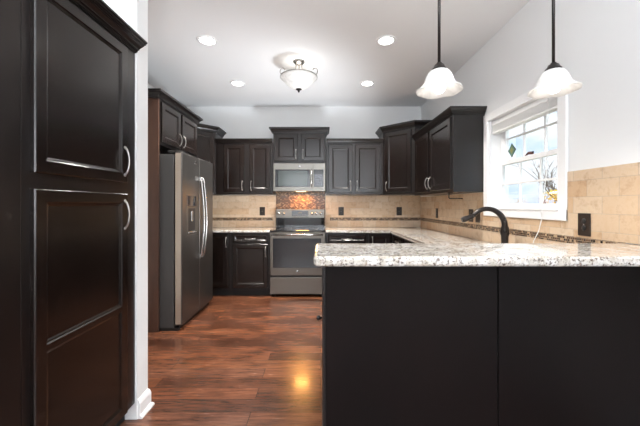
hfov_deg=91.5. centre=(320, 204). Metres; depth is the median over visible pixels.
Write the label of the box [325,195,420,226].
tile backsplash
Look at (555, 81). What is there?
pendant light
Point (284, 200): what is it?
mosaic panel
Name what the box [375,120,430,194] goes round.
upper cabinet
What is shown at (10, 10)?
tall cabinet
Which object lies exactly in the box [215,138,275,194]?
upper cabinet
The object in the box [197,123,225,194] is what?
upper cabinet
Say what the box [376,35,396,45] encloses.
recessed light
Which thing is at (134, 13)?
wall
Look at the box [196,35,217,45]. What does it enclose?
recessed light
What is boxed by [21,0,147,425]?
pantry cabinet
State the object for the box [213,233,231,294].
base cabinet
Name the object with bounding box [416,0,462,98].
pendant light
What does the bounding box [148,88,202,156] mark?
upper cabinet
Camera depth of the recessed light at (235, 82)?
3.98 m
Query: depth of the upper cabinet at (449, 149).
3.05 m
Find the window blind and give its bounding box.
[492,97,556,242]
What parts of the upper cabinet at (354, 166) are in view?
door, crown moulding, door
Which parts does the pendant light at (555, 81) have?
rod, bulb, lamp shade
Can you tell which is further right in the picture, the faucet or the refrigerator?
the faucet
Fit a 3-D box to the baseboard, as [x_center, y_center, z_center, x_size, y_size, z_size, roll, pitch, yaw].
[-1.627,1.208,1.913,1.146,0.115,0.139,0,0,0]
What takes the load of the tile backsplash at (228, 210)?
attached to the wall at (237, 122)
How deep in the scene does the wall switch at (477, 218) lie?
3.12 m
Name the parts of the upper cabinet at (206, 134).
door, crown moulding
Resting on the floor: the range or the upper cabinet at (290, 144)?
the range
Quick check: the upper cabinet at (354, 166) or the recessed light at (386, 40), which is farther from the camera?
the upper cabinet at (354, 166)
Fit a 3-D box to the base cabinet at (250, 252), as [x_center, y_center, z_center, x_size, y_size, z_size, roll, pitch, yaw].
[-0.971,0.824,4.599,0.538,0.883,0.659,0,0,0]
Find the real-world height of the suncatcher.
0.126 m
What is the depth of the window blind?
2.40 m
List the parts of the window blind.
rail, pull cord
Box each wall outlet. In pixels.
[260,207,264,214]
[338,207,343,214]
[396,207,401,214]
[578,213,590,236]
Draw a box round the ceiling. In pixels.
[148,0,529,106]
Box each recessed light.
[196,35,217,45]
[230,80,244,86]
[360,80,374,86]
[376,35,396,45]
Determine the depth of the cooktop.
4.28 m
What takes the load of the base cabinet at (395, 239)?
on the floor
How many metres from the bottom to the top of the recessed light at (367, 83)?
0.007 m
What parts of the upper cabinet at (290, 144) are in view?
door, crown moulding, door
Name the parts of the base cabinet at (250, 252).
drawer, door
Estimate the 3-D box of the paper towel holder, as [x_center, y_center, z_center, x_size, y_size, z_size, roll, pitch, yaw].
[1.345,-0.093,3.120,0.150,0.068,0.030,0,0,0]
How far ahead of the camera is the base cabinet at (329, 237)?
4.30 m
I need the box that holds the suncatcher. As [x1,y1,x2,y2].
[508,143,515,156]
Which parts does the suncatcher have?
glass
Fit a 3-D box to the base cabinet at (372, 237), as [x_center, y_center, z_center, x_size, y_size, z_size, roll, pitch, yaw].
[1.125,0.824,4.599,0.926,0.883,0.659,0,0,0]
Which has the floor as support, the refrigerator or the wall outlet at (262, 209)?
the refrigerator
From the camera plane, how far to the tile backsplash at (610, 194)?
1.93 m
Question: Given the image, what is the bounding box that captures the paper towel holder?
[447,192,462,198]
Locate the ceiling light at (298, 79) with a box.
[280,59,317,92]
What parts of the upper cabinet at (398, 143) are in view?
door, crown moulding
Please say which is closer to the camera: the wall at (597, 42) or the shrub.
the wall at (597, 42)
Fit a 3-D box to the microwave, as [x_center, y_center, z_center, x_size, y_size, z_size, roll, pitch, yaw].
[-0.309,-0.406,4.709,0.760,0.416,0.418,0,0,0]
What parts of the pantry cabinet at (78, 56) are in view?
door, door, crown moulding, handle, handle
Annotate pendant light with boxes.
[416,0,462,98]
[527,0,582,98]
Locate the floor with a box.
[120,294,321,425]
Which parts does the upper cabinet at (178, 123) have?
door, crown moulding, door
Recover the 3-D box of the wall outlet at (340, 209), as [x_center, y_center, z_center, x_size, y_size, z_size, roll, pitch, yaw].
[0.325,0.098,4.915,0.085,0.132,0.009,0,0,0]
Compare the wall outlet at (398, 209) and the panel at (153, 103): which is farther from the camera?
the wall outlet at (398, 209)
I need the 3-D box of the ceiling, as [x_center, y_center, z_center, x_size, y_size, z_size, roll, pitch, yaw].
[-0.305,-1.605,0.965,3.990,0.100,8.130,0,0,0]
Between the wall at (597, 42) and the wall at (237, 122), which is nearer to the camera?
the wall at (597, 42)
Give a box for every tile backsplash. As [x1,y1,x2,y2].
[213,195,275,226]
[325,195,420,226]
[421,162,639,243]
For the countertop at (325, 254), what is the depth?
1.22 m
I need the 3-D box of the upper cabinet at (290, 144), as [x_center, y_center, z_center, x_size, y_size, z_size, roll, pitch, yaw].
[-0.309,-0.878,4.732,0.884,0.516,0.391,0,0,0]
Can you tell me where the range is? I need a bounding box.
[270,209,324,295]
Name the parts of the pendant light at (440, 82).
bulb, rod, lamp shade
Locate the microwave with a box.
[273,163,324,191]
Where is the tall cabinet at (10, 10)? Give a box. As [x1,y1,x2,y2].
[0,0,20,425]
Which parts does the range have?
storage drawer, oven handle, oven door, control panel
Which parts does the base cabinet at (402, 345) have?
panel, panel, panel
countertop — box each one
[213,227,275,232]
[313,243,639,265]
[325,227,488,242]
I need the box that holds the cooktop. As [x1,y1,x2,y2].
[270,228,324,231]
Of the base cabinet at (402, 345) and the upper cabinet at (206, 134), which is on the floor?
the base cabinet at (402, 345)
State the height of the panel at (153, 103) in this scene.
2.335 m
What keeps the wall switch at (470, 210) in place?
attached to the tile backsplash at (610, 194)
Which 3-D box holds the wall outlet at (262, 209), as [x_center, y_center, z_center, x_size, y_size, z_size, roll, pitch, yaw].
[-0.917,0.098,4.915,0.085,0.132,0.009,0,0,0]
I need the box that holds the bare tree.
[516,159,556,203]
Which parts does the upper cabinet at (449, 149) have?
door, door, crown moulding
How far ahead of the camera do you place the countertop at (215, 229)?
4.47 m
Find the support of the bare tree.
on the ground
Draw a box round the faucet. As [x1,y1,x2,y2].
[461,206,509,242]
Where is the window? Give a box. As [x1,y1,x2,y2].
[483,92,567,220]
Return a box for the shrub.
[543,189,556,203]
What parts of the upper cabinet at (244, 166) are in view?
door, crown moulding, door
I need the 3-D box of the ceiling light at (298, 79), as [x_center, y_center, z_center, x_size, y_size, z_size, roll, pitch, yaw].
[-0.235,-1.387,3.388,0.417,0.336,0.412,0,0,0]
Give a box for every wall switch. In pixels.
[469,209,472,221]
[475,209,479,222]
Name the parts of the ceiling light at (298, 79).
lamp shade, rim plate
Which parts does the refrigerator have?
edge trim, freezer door, control panel, handle, handle, door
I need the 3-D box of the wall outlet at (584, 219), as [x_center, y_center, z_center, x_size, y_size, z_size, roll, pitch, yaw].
[1.575,0.117,1.866,0.009,0.135,0.088,0,0,0]
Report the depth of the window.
2.54 m
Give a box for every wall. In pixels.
[103,0,147,419]
[187,107,420,227]
[421,0,639,244]
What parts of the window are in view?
sill, sash, sash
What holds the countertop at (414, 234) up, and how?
on the base cabinet
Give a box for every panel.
[148,98,158,332]
[276,192,324,225]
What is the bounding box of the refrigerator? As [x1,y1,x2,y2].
[159,150,212,330]
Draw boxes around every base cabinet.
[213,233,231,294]
[231,232,270,294]
[317,266,639,425]
[325,232,367,242]
[368,233,391,242]
[392,234,404,242]
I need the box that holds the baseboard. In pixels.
[137,389,154,418]
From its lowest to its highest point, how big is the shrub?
2.222 m
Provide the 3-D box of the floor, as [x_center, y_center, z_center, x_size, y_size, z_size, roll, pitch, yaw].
[-0.305,1.315,0.965,3.990,0.100,8.130,0,0,0]
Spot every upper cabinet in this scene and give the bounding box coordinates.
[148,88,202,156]
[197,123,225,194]
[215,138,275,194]
[269,127,329,164]
[326,138,382,194]
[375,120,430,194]
[411,106,486,195]

